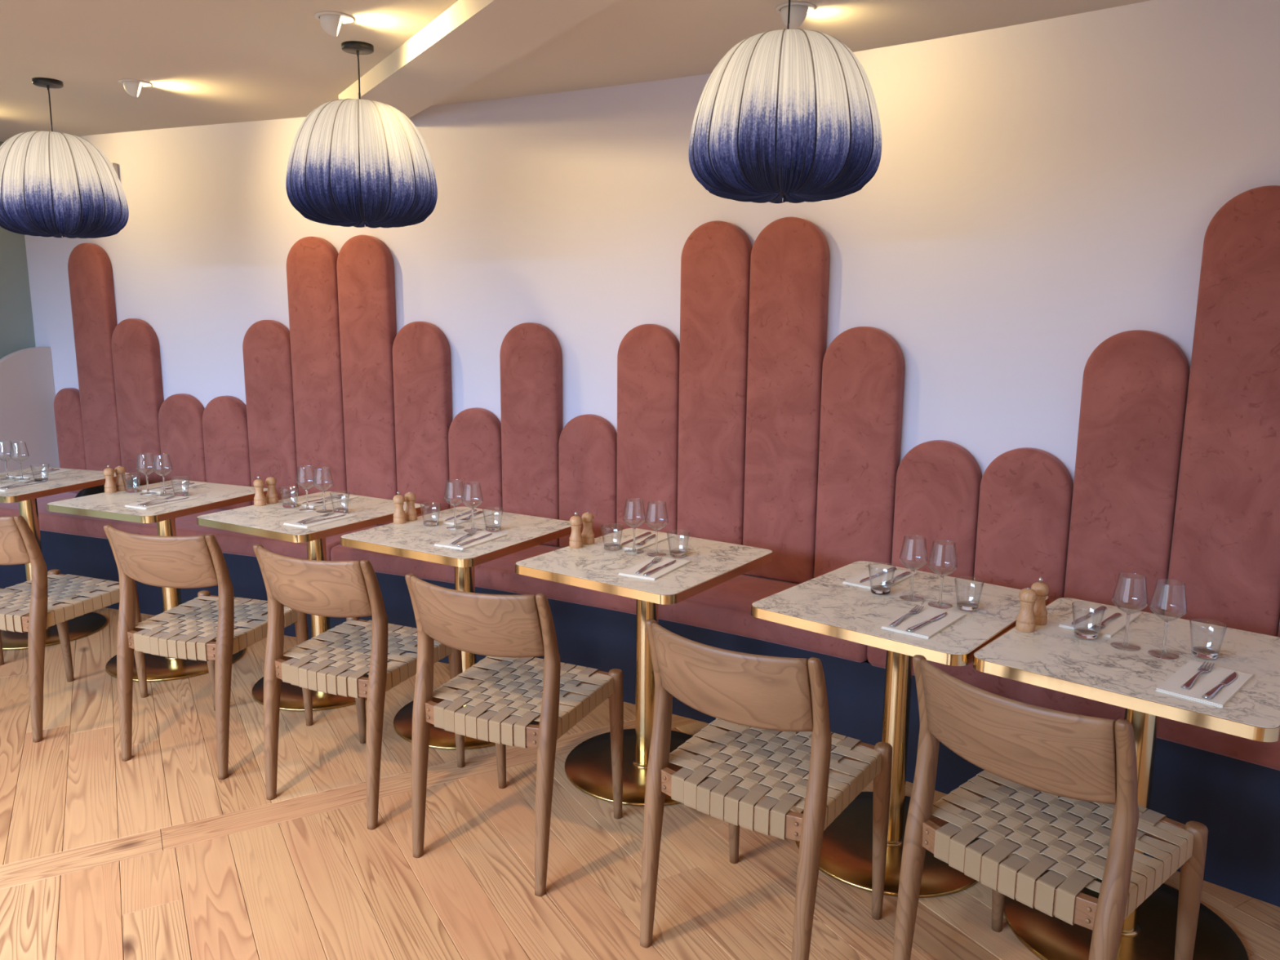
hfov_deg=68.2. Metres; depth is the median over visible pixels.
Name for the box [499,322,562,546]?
upholstered panel
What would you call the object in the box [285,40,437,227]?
pendant lamp
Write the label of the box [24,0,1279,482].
wall
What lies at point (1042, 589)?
pepper mill
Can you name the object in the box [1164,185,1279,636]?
upholstered panel
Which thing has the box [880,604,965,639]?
napkin
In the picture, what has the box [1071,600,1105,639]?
water tumbler
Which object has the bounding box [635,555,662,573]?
fork
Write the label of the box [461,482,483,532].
wine glass
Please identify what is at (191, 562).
dining chair
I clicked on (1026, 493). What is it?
upholstered panel
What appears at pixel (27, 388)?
partition
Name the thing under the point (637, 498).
bowl
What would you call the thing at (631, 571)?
napkin
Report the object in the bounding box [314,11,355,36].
recessed light
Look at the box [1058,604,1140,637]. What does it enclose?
napkin
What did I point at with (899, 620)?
fork
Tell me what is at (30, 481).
fork
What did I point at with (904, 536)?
bowl
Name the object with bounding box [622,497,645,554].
wine glass
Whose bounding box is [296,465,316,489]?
bowl
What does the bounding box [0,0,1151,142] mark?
ceiling
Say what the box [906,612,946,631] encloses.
knife
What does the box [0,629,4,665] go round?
dining chair
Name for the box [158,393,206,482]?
upholstered panel
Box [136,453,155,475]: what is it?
bowl
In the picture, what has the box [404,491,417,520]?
salt mill
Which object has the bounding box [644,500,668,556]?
wine glass
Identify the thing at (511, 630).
dining chair
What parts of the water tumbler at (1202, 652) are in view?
glass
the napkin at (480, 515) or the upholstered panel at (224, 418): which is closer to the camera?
the napkin at (480, 515)
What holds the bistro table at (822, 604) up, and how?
on the floor
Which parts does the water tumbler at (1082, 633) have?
glass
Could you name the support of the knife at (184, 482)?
on the napkin at (195, 484)
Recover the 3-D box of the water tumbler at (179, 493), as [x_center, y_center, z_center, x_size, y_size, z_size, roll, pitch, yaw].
[-2.021,0.029,4.162,0.077,0.082,0.077,5,11,23]
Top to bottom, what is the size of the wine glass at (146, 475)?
0.181 m
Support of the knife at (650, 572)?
on the napkin at (631, 571)
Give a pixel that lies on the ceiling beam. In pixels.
(470, 40)
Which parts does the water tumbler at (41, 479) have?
glass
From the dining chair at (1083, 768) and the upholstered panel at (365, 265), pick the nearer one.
the dining chair at (1083, 768)
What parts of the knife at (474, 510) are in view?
blade, handle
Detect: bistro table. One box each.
[0,466,130,649]
[46,480,267,681]
[196,491,425,711]
[340,506,571,749]
[515,528,773,806]
[751,560,1049,897]
[973,597,1279,959]
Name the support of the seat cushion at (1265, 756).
on the banquette
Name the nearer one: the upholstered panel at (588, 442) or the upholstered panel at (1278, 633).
the upholstered panel at (1278, 633)
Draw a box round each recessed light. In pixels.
[118,79,151,97]
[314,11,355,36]
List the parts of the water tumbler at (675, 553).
glass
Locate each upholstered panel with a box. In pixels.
[53,387,86,493]
[67,243,121,483]
[111,318,164,485]
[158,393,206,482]
[202,395,252,510]
[242,320,298,505]
[286,236,346,496]
[336,235,397,525]
[392,321,452,516]
[448,407,502,511]
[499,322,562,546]
[558,413,617,546]
[616,324,679,534]
[676,220,752,545]
[742,217,830,583]
[813,326,904,577]
[891,440,982,580]
[973,447,1073,603]
[1063,329,1190,615]
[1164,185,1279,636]
[1277,620,1279,636]
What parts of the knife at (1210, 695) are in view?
handle, blade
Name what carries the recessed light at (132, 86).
in the ceiling
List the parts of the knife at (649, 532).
blade, handle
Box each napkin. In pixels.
[0,480,54,491]
[8,468,73,478]
[124,495,197,509]
[140,481,205,493]
[284,511,356,528]
[297,493,358,507]
[432,509,497,524]
[434,530,506,550]
[612,531,673,551]
[617,555,690,580]
[842,565,917,589]
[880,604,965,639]
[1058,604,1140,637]
[1155,660,1253,707]
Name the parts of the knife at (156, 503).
handle, blade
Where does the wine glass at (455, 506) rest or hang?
on the bistro table at (414, 540)
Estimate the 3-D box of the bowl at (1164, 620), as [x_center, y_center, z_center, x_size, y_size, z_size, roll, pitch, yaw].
[1.260,0.289,2.254,0.079,0.095,0.079,9,13,40]
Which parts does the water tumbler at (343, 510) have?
glass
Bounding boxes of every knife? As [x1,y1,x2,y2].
[4,480,47,488]
[16,468,53,475]
[142,497,188,506]
[148,481,189,489]
[300,514,345,524]
[302,493,342,503]
[444,509,476,520]
[456,533,491,546]
[620,531,651,545]
[642,560,675,575]
[859,567,897,582]
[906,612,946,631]
[1071,605,1106,625]
[1201,671,1237,699]
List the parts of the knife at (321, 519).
handle, blade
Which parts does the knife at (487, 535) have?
handle, blade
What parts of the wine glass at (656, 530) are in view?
stem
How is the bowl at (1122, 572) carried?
on the wine glass at (1126, 642)
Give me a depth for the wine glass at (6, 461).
4.56 m
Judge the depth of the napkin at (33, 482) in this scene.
4.37 m
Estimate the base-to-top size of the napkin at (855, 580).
0.005 m
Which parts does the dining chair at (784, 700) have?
leg, rail, rail, backrest, leg, leg, rail, rail, leg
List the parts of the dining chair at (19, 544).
backrest, rail, leg, rail, leg, rail, rail, leg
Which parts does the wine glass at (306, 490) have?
stem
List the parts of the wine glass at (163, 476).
stem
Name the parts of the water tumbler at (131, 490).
glass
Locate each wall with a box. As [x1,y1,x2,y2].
[0,141,35,359]
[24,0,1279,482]
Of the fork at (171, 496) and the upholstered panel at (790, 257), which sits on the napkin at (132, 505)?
the fork at (171, 496)
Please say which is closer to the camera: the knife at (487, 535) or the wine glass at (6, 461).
the knife at (487, 535)
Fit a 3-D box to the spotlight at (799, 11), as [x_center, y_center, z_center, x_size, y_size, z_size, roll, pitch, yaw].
[0.487,-1.468,2.968,0.127,0.092,0.127,5,11,25]
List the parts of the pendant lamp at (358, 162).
fabric panel, fabric panel, fabric panel, fabric panel, fabric panel, fabric panel, fabric panel, cord, fabric panel, fabric panel, fabric panel, fabric panel, fabric panel, fabric panel, fabric panel, fabric panel, fabric panel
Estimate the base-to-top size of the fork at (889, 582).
0.008 m
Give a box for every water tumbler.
[30,463,48,481]
[121,472,140,493]
[170,475,189,496]
[279,485,298,507]
[329,490,349,513]
[420,502,440,526]
[482,506,503,531]
[600,523,622,550]
[666,529,689,557]
[868,562,895,595]
[954,576,983,611]
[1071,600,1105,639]
[1189,617,1226,659]
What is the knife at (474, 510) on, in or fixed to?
on the napkin at (480, 515)
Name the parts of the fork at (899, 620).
handle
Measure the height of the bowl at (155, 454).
0.095 m
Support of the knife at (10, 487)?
on the napkin at (33, 482)
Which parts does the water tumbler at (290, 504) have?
glass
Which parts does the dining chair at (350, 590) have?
leg, backrest, rail, rail, leg, leg, rail, rail, leg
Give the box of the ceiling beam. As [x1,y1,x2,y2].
[338,0,618,118]
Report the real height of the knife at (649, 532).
0.007 m
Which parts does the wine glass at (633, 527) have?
stem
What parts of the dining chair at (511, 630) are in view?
leg, rail, backrest, rail, leg, leg, rail, rail, leg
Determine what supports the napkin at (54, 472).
on the bistro table at (81, 626)
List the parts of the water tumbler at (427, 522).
glass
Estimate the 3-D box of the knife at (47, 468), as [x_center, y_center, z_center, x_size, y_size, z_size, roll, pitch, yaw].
[-3.018,-0.040,4.712,0.020,0.007,0.220,3,10,15]
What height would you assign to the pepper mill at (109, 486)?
0.124 m
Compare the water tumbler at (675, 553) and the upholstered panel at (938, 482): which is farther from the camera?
the upholstered panel at (938, 482)
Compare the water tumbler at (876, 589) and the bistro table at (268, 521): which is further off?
the bistro table at (268, 521)
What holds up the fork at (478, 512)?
on the napkin at (480, 515)
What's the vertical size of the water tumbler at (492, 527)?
0.082 m
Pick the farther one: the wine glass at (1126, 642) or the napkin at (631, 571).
the napkin at (631, 571)
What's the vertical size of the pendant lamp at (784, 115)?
0.622 m
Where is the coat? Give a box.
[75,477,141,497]
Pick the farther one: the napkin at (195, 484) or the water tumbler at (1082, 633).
the napkin at (195, 484)
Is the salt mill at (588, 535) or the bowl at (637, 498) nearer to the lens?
the bowl at (637, 498)
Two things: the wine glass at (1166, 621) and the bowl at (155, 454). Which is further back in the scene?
the bowl at (155, 454)
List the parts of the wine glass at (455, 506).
stem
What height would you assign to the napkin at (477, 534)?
0.005 m
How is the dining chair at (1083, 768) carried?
on the floor
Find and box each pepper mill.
[102,464,116,493]
[253,475,266,506]
[392,491,405,524]
[568,511,582,548]
[1031,577,1048,625]
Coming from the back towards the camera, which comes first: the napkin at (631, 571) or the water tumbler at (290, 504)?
the water tumbler at (290, 504)
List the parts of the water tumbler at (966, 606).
glass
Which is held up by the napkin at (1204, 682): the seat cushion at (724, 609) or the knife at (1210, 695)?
the knife at (1210, 695)
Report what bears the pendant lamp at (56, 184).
hanging from the ceiling
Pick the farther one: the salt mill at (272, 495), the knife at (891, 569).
the salt mill at (272, 495)
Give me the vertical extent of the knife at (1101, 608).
0.007 m
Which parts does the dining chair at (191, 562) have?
leg, backrest, rail, rail, leg, leg, rail, rail, leg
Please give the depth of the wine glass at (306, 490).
3.88 m
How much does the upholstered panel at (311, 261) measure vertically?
1.440 m
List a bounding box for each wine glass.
[0,444,15,479]
[9,443,30,480]
[136,453,156,495]
[152,453,173,496]
[296,465,316,511]
[312,466,333,512]
[444,479,465,529]
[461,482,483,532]
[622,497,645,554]
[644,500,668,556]
[899,536,928,601]
[928,540,957,608]
[1110,572,1147,651]
[1147,578,1186,659]
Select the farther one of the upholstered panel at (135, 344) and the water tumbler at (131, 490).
the upholstered panel at (135, 344)
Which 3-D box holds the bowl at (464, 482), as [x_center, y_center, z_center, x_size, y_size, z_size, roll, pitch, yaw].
[-0.623,0.058,3.515,0.079,0.095,0.079,6,11,30]
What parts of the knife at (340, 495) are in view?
handle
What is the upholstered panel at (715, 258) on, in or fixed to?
attached to the wall at (1040, 193)
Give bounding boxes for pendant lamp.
[0,77,128,238]
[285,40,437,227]
[688,0,881,203]
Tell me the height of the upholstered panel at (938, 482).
0.624 m
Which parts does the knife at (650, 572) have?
handle, blade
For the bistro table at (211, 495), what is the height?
0.749 m
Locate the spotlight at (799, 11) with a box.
[774,1,815,28]
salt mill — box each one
[114,465,127,491]
[265,476,278,503]
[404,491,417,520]
[581,511,594,544]
[1015,587,1037,632]
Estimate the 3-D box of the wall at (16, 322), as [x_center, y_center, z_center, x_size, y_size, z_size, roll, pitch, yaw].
[-4.765,-0.322,3.386,0.120,2.500,5.280,5,11,25]
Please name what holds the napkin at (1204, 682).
on the bistro table at (1051, 656)
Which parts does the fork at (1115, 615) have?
handle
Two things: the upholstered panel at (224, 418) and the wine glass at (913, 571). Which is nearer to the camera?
the wine glass at (913, 571)
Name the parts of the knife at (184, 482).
handle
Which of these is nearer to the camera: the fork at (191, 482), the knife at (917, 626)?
the knife at (917, 626)
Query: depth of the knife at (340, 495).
4.11 m
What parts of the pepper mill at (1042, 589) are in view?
knob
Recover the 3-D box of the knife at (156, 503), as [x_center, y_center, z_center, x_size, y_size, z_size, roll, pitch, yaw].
[-2.002,0.090,4.006,0.021,0.007,0.220,5,11,26]
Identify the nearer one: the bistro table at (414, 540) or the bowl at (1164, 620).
the bowl at (1164, 620)
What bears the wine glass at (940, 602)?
on the bistro table at (822, 604)
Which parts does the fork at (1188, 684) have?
handle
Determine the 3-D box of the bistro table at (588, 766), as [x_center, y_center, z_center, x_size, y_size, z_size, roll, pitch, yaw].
[0.023,0.626,3.235,0.621,0.749,0.677,7,12,34]
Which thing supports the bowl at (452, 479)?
on the wine glass at (455, 506)
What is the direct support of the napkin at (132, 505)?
on the bistro table at (211, 495)
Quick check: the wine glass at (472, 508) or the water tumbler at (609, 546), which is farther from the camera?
the wine glass at (472, 508)
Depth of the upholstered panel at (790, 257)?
3.72 m
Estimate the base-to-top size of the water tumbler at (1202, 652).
0.082 m
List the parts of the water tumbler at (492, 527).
glass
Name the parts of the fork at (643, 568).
handle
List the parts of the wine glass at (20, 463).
stem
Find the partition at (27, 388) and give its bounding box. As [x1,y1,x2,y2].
[0,346,59,472]
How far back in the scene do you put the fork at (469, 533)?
3.37 m
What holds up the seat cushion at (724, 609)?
on the banquette
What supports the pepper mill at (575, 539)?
on the bistro table at (588, 766)
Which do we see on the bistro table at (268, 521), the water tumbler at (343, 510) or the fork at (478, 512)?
the water tumbler at (343, 510)
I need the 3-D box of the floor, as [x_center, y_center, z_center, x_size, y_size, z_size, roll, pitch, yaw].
[-1.538,1.217,2.188,6.966,0.080,5.400,5,11,25]
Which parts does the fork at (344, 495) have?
handle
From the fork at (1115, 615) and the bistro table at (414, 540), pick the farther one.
the bistro table at (414, 540)
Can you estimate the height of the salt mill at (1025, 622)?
0.112 m
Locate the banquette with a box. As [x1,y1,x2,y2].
[0,492,1279,906]
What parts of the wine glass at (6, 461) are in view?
stem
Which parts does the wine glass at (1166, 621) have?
stem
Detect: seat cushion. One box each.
[0,492,380,560]
[330,543,867,662]
[866,645,1279,770]
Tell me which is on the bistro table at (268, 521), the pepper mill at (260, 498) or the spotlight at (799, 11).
the pepper mill at (260, 498)
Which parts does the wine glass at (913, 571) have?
stem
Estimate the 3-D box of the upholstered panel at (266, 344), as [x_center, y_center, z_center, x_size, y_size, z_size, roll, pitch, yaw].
[-1.934,-0.322,4.979,0.308,1.028,0.064,4,10,20]
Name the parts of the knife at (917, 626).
handle, blade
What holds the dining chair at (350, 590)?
on the floor
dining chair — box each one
[0,515,147,742]
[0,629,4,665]
[103,524,313,779]
[253,544,464,830]
[404,573,623,896]
[640,618,892,959]
[892,654,1208,959]
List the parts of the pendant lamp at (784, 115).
fabric panel, fabric panel, fabric panel, fabric panel, fabric panel, fabric panel, fabric panel, fabric panel, cord, fabric panel, fabric panel, fabric panel, fabric panel, fabric panel, fabric panel, fabric panel, fabric panel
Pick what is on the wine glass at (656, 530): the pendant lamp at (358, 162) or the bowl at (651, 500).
the bowl at (651, 500)
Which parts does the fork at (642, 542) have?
handle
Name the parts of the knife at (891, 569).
blade, handle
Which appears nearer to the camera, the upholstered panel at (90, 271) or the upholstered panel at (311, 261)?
the upholstered panel at (311, 261)
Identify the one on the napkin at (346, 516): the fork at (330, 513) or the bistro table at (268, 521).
the fork at (330, 513)
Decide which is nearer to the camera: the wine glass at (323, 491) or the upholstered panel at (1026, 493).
the upholstered panel at (1026, 493)
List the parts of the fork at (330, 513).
handle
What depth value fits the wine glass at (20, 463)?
4.53 m
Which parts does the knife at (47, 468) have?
handle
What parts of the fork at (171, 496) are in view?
handle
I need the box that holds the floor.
[0,587,1279,959]
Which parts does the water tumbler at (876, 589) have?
glass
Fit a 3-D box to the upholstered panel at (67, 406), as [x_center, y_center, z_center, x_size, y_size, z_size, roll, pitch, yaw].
[-3.338,-0.230,5.573,0.244,0.624,0.064,5,11,25]
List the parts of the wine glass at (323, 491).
stem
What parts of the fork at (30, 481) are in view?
handle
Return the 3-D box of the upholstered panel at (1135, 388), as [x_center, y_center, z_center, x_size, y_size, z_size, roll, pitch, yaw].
[1.565,0.035,3.062,0.302,1.028,0.064,9,13,39]
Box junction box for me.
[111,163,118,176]
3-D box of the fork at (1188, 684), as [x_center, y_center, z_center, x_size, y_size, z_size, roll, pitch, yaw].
[1.251,0.438,2.123,0.024,0.008,0.200,10,14,43]
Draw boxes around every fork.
[0,480,35,488]
[26,469,59,475]
[137,494,176,505]
[164,482,194,488]
[296,511,335,523]
[314,495,346,503]
[449,530,476,544]
[459,511,482,519]
[635,533,655,545]
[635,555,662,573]
[880,571,911,584]
[888,604,924,626]
[1088,613,1121,629]
[1180,661,1214,689]
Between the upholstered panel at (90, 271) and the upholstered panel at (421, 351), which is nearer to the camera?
the upholstered panel at (421, 351)
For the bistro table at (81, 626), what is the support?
on the floor
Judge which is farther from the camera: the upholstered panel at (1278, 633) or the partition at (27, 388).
the partition at (27, 388)
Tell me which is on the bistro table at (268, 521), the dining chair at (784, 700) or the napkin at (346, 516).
the napkin at (346, 516)
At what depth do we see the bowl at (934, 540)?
2.63 m
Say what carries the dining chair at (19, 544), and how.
on the floor
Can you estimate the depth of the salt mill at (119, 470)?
4.27 m
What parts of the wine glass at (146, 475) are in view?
stem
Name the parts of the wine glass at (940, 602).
stem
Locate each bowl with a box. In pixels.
[9,443,29,462]
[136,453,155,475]
[152,453,173,475]
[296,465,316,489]
[312,466,333,490]
[444,479,465,506]
[461,482,483,508]
[622,497,645,527]
[644,500,668,529]
[899,536,928,569]
[928,540,957,576]
[1111,572,1147,613]
[1149,578,1186,621]
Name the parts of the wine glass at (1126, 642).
stem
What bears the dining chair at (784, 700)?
on the floor
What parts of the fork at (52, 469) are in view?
handle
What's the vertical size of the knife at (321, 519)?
0.007 m
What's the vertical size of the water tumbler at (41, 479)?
0.082 m
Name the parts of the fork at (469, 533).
handle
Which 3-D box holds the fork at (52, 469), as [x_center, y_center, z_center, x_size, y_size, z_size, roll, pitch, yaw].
[-2.969,-0.040,4.710,0.024,0.008,0.200,2,10,9]
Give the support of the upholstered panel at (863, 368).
attached to the wall at (1040, 193)
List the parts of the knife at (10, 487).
handle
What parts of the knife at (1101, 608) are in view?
blade, handle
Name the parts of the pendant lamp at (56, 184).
fabric panel, fabric panel, fabric panel, fabric panel, fabric panel, fabric panel, fabric panel, cord, fabric panel, fabric panel, fabric panel, fabric panel, fabric panel, fabric panel, fabric panel, fabric panel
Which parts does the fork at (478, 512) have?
handle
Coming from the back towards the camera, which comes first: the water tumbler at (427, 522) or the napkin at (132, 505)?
the napkin at (132, 505)
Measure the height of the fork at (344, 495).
0.008 m
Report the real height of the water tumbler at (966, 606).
0.082 m
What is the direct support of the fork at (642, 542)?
on the napkin at (661, 537)
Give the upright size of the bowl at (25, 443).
0.095 m
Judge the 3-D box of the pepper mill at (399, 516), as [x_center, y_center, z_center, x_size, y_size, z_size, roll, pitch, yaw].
[-0.930,0.104,3.650,0.047,0.124,0.047,6,11,30]
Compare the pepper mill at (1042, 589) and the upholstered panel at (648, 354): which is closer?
the pepper mill at (1042, 589)
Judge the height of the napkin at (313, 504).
0.005 m
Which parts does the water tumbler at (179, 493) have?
glass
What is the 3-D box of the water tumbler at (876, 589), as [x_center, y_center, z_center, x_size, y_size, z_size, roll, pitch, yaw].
[0.705,0.290,2.765,0.077,0.082,0.077,9,13,40]
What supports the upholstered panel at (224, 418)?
attached to the wall at (1040, 193)
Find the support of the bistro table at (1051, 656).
on the floor
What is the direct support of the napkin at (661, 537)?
on the bistro table at (588, 766)
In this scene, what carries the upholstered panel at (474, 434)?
attached to the wall at (1040, 193)
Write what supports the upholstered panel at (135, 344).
attached to the wall at (1040, 193)
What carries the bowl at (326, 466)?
on the wine glass at (323, 491)
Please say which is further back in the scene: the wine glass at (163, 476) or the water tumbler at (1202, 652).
the wine glass at (163, 476)
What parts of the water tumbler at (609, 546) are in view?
glass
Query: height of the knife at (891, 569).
0.007 m
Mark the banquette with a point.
(1228, 784)

